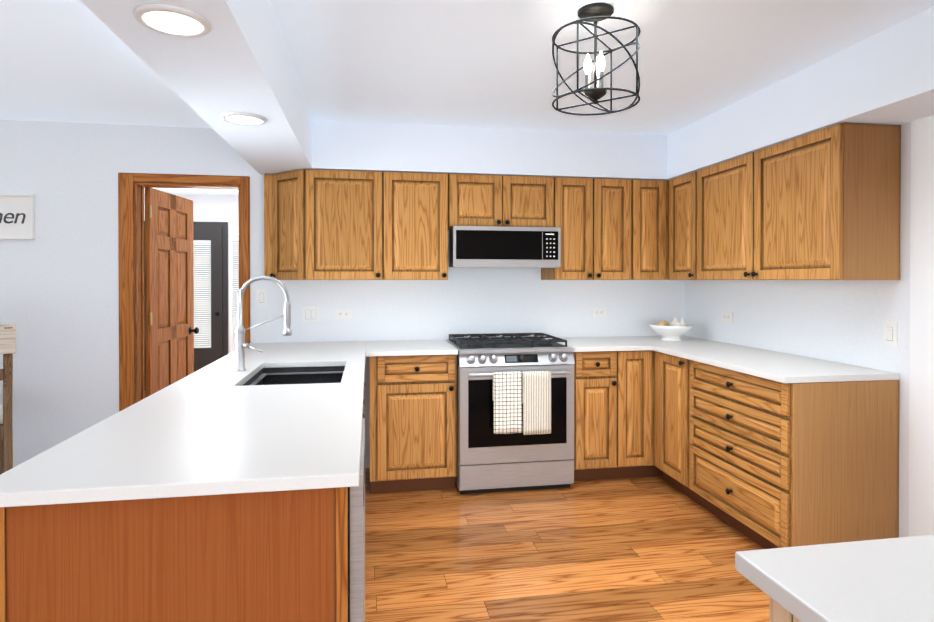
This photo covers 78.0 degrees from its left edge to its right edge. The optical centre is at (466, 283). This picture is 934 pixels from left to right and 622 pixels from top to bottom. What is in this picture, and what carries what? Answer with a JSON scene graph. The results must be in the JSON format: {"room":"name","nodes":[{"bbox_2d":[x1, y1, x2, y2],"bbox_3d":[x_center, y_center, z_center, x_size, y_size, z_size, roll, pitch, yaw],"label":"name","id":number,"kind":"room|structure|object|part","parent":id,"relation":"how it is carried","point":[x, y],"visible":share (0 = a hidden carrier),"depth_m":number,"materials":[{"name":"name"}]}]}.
{"room":"kitchen","nodes":[
{"label":"kitchen","id":0,"kind":"room"},
{"bbox_2d":[144,194,238,353],"bbox_3d":[-3.170,0.106,7.306,3.540,2.435,0.120,0,0,-10],"label":"wall","id":1,"kind":"structure","parent":0,"point":[211,208],"depth_m":7.24,"materials":[{"name":"white paint"}]},
{"bbox_2d":[144,221,227,371],"bbox_3d":[-3.521,0.275,7.134,1.050,2.100,0.104,0,0,-10],"label":"exterior door","id":2,"kind":"structure","parent":1,"relation":"in","point":[211,288],"depth_m":7.20,"materials":[{"name":"black"}]},
{"bbox_2d":[229,232,238,353],"bbox_3d":[-2.548,0.214,7.319,0.890,1.740,0.064,0,0,-10],"label":"window blind","id":3,"kind":"object","parent":1,"relation":"attached to","point":[233,262],"visible":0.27,"depth_m":7.25,"materials":[{"name":"white"}]},
{"bbox_2d":[0,119,684,467],"bbox_3d":[-2.616,0.130,3.952,9.070,2.435,0.120,0,0,-10],"label":"wall","id":4,"kind":"structure","parent":0,"point":[59,291],"depth_m":3.93,"materials":[{"name":"paint"}]},
{"bbox_2d":[0,193,34,239],"bbox_3d":[-3.259,-0.444,3.760,0.780,0.301,0.033,0,0,-10],"label":"kitchen sign","id":5,"kind":"object","parent":4,"relation":"attached to","point":[17,216],"visible":1,"depth_m":3.81,"materials":[{"name":"white"}]},
{"bbox_2d":[145,187,198,397],"bbox_3d":[-2.270,0.329,4.422,0.163,2.030,0.704,0,0,-2],"label":"door leaf","id":6,"kind":"structure","parent":4,"relation":"in","point":[170,330],"depth_m":4.36,"materials":[{"name":"brown wood"}]},
{"bbox_2d":[118,173,249,411],"bbox_3d":[-1.961,0.294,4.057,0.853,2.105,0.142,0,0,-10],"label":"door frame","id":7,"kind":"structure","parent":4,"relation":"attached to","point":[131,186],"depth_m":3.95,"materials":[{"name":"brown wood"}]},
{"bbox_2d":[256,289,266,305],"bbox_3d":[-1.454,0.099,4.082,0.074,0.118,0.009,0,0,-10],"label":"light switch","id":8,"kind":"object","parent":4,"relation":"attached to","point":[261,297],"visible":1,"depth_m":4.08,"materials":[{"name":"white plastic"}]},
{"bbox_2d":[264,169,315,279],"bbox_3d":[-1.218,-0.396,3.956,0.358,0.738,0.328,0,0,-10],"label":"upper cabinet","id":9,"kind":"object","parent":4,"relation":"attached to","point":[290,196],"depth_m":3.89,"materials":[{"name":"brown wood"}]},
{"bbox_3d":[-1.224,-0.394,3.903,0.322,0.731,0.051,0,0,35],"label":"angle door","id":10,"kind":"part","parent":9,"relation":"part of","materials":[{"name":"brown wood"}]},
{"bbox_2d":[302,306,318,322],"bbox_3d":[-1.121,0.219,4.140,0.116,0.118,0.009,0,0,-10],"label":"switch plate","id":11,"kind":"object","parent":4,"relation":"attached to","point":[310,314],"visible":1,"depth_m":4.14,"materials":[{"name":"white plastic"}]},
{"bbox_2d":[335,309,351,318],"bbox_3d":[-0.894,0.220,4.179,0.118,0.074,0.008,0,0,-10],"label":"electrical outlet plate","id":12,"kind":"object","parent":4,"relation":"attached to","point":[343,313],"visible":1,"depth_m":4.18,"materials":[{"name":"white plastic"}]},
{"bbox_2d":[316,169,395,279],"bbox_3d":[-0.843,-0.396,4.020,0.624,0.738,0.328,0,0,-10],"label":"upper cabinet","id":13,"kind":"object","parent":4,"relation":"attached to","point":[356,210],"depth_m":3.87,"materials":[{"name":"brown wood"}]},
{"bbox_2d":[396,172,451,279],"bbox_3d":[-0.405,-0.397,4.094,0.507,0.738,0.328,0,0,-10],"label":"upper cabinet","id":14,"kind":"object","parent":4,"relation":"attached to","point":[423,200],"depth_m":3.95,"materials":[{"name":"brown wood"}]},
{"bbox_2d":[452,174,555,228],"bbox_3d":[0.220,-0.583,4.199,0.758,0.367,0.328,0,0,-10],"label":"upper cabinet","id":15,"kind":"object","parent":4,"relation":"attached to","point":[477,200],"depth_m":4.04,"materials":[{"name":"brown wood"}]},
{"bbox_2d":[449,226,560,267],"bbox_3d":[0.249,-0.255,4.168,0.758,0.282,0.401,0,0,-10],"label":"over-the-range microwave","id":16,"kind":"object","parent":15,"relation":"attached to","point":[498,247],"visible":1,"depth_m":3.97,"materials":[{"name":"silver"}]},
{"bbox_2d":[541,177,643,279],"bbox_3d":[0.918,-0.398,4.318,0.653,0.738,0.328,0,0,-10],"label":"upper cabinet","id":17,"kind":"object","parent":4,"relation":"attached to","point":[600,221],"depth_m":4.16,"materials":[{"name":"brown wood"}]},
{"bbox_2d":[592,308,606,316],"bbox_3d":[1.036,0.224,4.507,0.118,0.074,0.008,0,0,-10],"label":"electrical outlet plate","id":18,"kind":"object","parent":4,"relation":"attached to","point":[599,312],"visible":1,"depth_m":4.50,"materials":[{"name":"white plastic"}]},
{"bbox_2d":[644,180,659,279],"bbox_3d":[1.276,-0.399,4.379,0.329,0.738,0.328,0,0,-10],"label":"upper cabinet","id":19,"kind":"object","parent":4,"relation":"attached to","point":[651,187],"depth_m":4.23,"materials":[{"name":"brown wood"}]},
{"bbox_2d":[0,0,933,195],"bbox_3d":[-1.295,-1.123,1.925,11.000,0.100,11.500,0,0,-10],"label":"ceiling","id":20,"kind":"structure","parent":0,"point":[480,63],"depth_m":2.77,"materials":[{"name":"paint"}]},
{"bbox_2d":[80,0,311,174],"bbox_3d":[-0.609,-0.901,0.218,0.380,0.320,7.900,0,0,-10],"label":"ceiling beam","id":21,"kind":"structure","parent":20,"relation":"attached to","point":[236,58],"depth_m":2.14,"materials":[{"name":"paint"}]},
{"bbox_2d":[133,3,211,37],"bbox_3d":[-0.835,-0.744,1.641,0.200,0.012,0.200,0,0,-10],"label":"recessed light","id":22,"kind":"object","parent":21,"relation":"attached to","point":[171,20],"visible":1,"depth_m":1.62,"materials":[{"name":"white plastic"}]},
{"bbox_2d":[220,112,266,125],"bbox_3d":[-1.019,-0.751,2.634,0.200,0.012,0.200,0,0,-10],"label":"recessed light","id":23,"kind":"object","parent":21,"relation":"attached to","point":[245,118],"visible":1,"depth_m":2.61,"materials":[{"name":"white plastic"}]},
{"bbox_2d":[312,119,669,179],"bbox_3d":[0.360,-0.929,4.216,2.870,0.320,0.340,0,0,-10],"label":"ceiling soffit","id":24,"kind":"structure","parent":20,"relation":"attached to","point":[373,146],"depth_m":4.00,"materials":[{"name":"paint"}]},
{"bbox_2d":[552,3,640,115],"bbox_3d":[0.506,-0.891,2.273,0.341,0.366,0.341,0,0,-10],"label":"pendant lamp","id":25,"kind":"object","parent":20,"relation":"hanging from","point":[594,13],"visible":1,"depth_m":2.25,"materials":[{"name":"grey metal"}]},
{"bbox_2d":[667,6,933,178],"bbox_3d":[1.888,-0.919,2.776,0.340,0.320,3.010,0,0,-10],"label":"ceiling soffit","id":26,"kind":"object","parent":20,"relation":"attached to","point":[886,76],"depth_m":2.73,"materials":[{"name":"paint"}]},
{"bbox_2d":[365,468,769,621],"bbox_3d":[-1.295,1.392,1.943,11.000,0.060,11.500,0,0,-10],"label":"floor","id":27,"kind":"structure","parent":0,"point":[649,549],"depth_m":2.86,"materials":[{"name":"brown wood"}]},
{"bbox_2d":[120,487,347,621],"bbox_3d":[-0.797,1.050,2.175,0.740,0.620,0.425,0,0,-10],"label":"peninsula base panel","id":28,"kind":"object","parent":27,"relation":"on","point":[273,556],"depth_m":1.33,"materials":[{"name":"brown wood"}]},
{"bbox_2d":[0,341,365,506],"bbox_3d":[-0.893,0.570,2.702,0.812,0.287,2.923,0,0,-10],"label":"countertop","id":29,"kind":"structure","parent":28,"relation":"on","point":[281,416],"depth_m":1.61,"materials":[{"name":"white stone"}]},
{"bbox_2d":[234,275,291,371],"bbox_3d":[-1.004,0.190,2.828,0.273,0.471,0.092,0,0,-10],"label":"faucet","id":30,"kind":"object","parent":29,"relation":"on","point":[240,343],"visible":1,"depth_m":2.82,"materials":[{"name":"silver metal"}]},
{"bbox_2d":[242,366,344,385],"bbox_3d":[-0.824,0.585,2.809,0.472,0.255,0.732,0,0,-10],"label":"sink","id":31,"kind":"object","parent":29,"relation":"in","point":[264,375],"depth_m":3.14,"materials":[{"name":"black metal"}]},
{"bbox_2d":[348,418,364,621],"bbox_3d":[-0.621,0.917,1.674,0.640,0.893,0.590,0,0,-10],"label":"dishwasher","id":32,"kind":"object","parent":27,"relation":"on","point":[356,553],"visible":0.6,"depth_m":1.43,"materials":[{"name":"silver"}]},
{"bbox_2d":[370,355,456,493],"bbox_3d":[-0.387,0.899,3.964,0.557,0.898,0.606,0,0,-10],"label":"base cabinet","id":33,"kind":"object","parent":27,"relation":"on","point":[413,399],"depth_m":3.67,"materials":[{"name":"brown wood"}]},
{"bbox_2d":[366,340,457,356],"bbox_3d":[-0.396,0.433,3.942,0.582,0.031,0.643,0,0,-10],"label":"countertop","id":34,"kind":"structure","parent":33,"relation":"on","point":[407,347],"depth_m":3.74,"materials":[{"name":"white stone"}]},
{"bbox_2d":[446,333,574,493],"bbox_3d":[0.278,0.862,4.006,0.760,0.972,0.742,0,0,-10],"label":"range","id":35,"kind":"object","parent":27,"relation":"on","point":[488,460],"visible":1,"depth_m":3.71,"materials":[{"name":"silver metal"}]},
{"bbox_2d":[493,371,521,433],"bbox_3d":[0.255,0.746,3.631,0.182,0.384,0.040,0,0,-10],"label":"checked towel","id":36,"kind":"object","parent":35,"relation":"hanging from","point":[507,393],"visible":0.98,"depth_m":3.62,"materials":[{"name":"white fabric"}]},
{"bbox_2d":[522,371,550,434],"bbox_3d":[0.441,0.752,3.662,0.184,0.397,0.043,0,0,-10],"label":"hanging towel","id":37,"kind":"object","parent":35,"relation":"hanging from","point":[536,393],"visible":1,"depth_m":3.65,"materials":[{"name":"beige fabric"}]},
{"bbox_2d":[573,351,627,480],"bbox_3d":[0.836,0.897,4.171,0.386,0.898,0.606,0,0,-10],"label":"base cabinet","id":38,"kind":"object","parent":27,"relation":"on","point":[600,377],"depth_m":3.88,"materials":[{"name":"brown wood"}]},
{"bbox_2d":[628,351,643,477],"bbox_3d":[1.057,0.897,4.209,0.307,0.898,0.606,0,0,-10],"label":"base cabinet","id":39,"kind":"object","parent":27,"relation":"on","point":[635,358],"depth_m":3.92,"materials":[{"name":"brown wood"}]},
{"bbox_2d":[644,350,687,495],"bbox_3d":[1.561,0.900,3.774,0.651,0.898,0.459,0,0,-10],"label":"base cabinet","id":40,"kind":"object","parent":27,"relation":"on","point":[665,375],"depth_m":3.78,"materials":[{"name":"brown wood"}]},
{"bbox_2d":[546,335,729,351],"bbox_3d":[1.223,0.431,4.216,1.168,0.031,0.643,0,0,-10],"label":"countertop","id":41,"kind":"structure","parent":40,"relation":"on","point":[618,343],"depth_m":4.10,"materials":[{"name":"white stone"}]},
{"bbox_2d":[649,318,693,340],"bbox_3d":[1.506,0.333,4.257,0.312,0.165,0.312,0,0,-10],"label":"fruit bowl","id":42,"kind":"object","parent":41,"relation":"on","point":[674,330],"visible":1,"depth_m":4.19,"materials":[{"name":"white ceramic"}]},
{"bbox_2d":[770,597,800,621],"bbox_3d":[1.720,0.921,0.867,2.415,0.898,0.535,0,0,-10],"label":"base cabinet","id":43,"kind":"object","parent":27,"relation":"on","point":[779,613],"depth_m":0.90,"materials":[{"name":"brown wood"}]},
{"bbox_2d":[735,535,933,621],"bbox_3d":[1.702,0.455,0.845,2.455,0.031,0.625,0,0,-10],"label":"countertop","id":44,"kind":"structure","parent":43,"relation":"on","point":[885,580],"depth_m":0.86,"materials":[{"name":"white stone"}]},
{"bbox_2d":[688,359,898,548],"bbox_3d":[1.702,0.905,3.129,0.588,0.898,0.861,0,0,-10],"label":"base cabinet","id":45,"kind":"object","parent":27,"relation":"on","point":[764,463],"depth_m":2.74,"materials":[{"name":"brown wood"}]},
{"bbox_2d":[652,344,898,382],"bbox_3d":[1.656,0.438,3.322,0.613,0.031,1.264,0,0,-10],"label":"countertop","id":46,"kind":"structure","parent":45,"relation":"on","point":[777,366],"depth_m":3.04,"materials":[{"name":"white stone"}]},
{"bbox_3d":[-3.439,1.349,2.923,2.900,0.012,1.350,0,0,-10],"label":"dining rug","id":47,"kind":"object","parent":27,"relation":"on","visible":0},
{"bbox_2d":[0,324,15,474],"bbox_3d":[-2.646,0.774,2.987,0.464,1.138,0.512,0,1,-42],"label":"counter chair","id":48,"kind":"object","parent":47,"relation":"on","point":[7,341],"visible":0.73,"depth_m":2.98,"materials":[{"name":"brown wood"}]},
{"bbox_3d":[-2.685,0.707,3.030,0.420,0.055,0.385,0,1,-42],"label":"seat","id":49,"kind":"part","parent":48,"relation":"part of","materials":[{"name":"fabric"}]},
{"bbox_2d":[684,122,910,536],"bbox_3d":[1.970,0.132,3.675,0.120,2.435,1.960,0,0,-10],"label":"wall","id":50,"kind":"structure","parent":0,"point":[839,321],"depth_m":3.16,"materials":[{"name":"paint"}]},
{"bbox_2d":[660,170,699,279],"bbox_3d":[1.640,-0.397,4.062,0.394,0.738,0.459,0,0,-10],"label":"upper cabinet","id":51,"kind":"object","parent":50,"relation":"attached to","point":[679,196],"depth_m":4.07,"materials":[{"name":"brown wood"}]},
{"bbox_2d":[722,311,732,322],"bbox_3d":[1.837,0.234,4.072,0.008,0.074,0.118,0,0,-10],"label":"electrical outlet plate","id":52,"kind":"object","parent":50,"relation":"attached to","point":[727,316],"visible":1,"depth_m":4.06,"materials":[{"name":"white plastic"}]},
{"bbox_2d":[700,122,900,279],"bbox_3d":[1.796,-0.391,3.343,0.327,0.738,1.270,0,0,-10],"label":"upper cabinet","id":53,"kind":"object","parent":50,"relation":"attached to","point":[823,204],"depth_m":2.88,"materials":[{"name":"brown wood"}]},
{"bbox_2d":[883,321,897,346],"bbox_3d":[2.053,0.242,2.797,0.009,0.118,0.074,0,0,-10],"label":"light switch","id":54,"kind":"object","parent":50,"relation":"attached to","point":[890,333],"visible":1,"depth_m":2.79,"materials":[{"name":"white plastic"}]},
{"bbox_2d":[909,115,933,536],"bbox_3d":[3.095,0.138,2.811,2.050,2.435,0.120,0,0,-10],"label":"wall","id":55,"kind":"structure","parent":0,"point":[921,481],"depth_m":2.64,"materials":[{"name":"white paint"}]}
]}

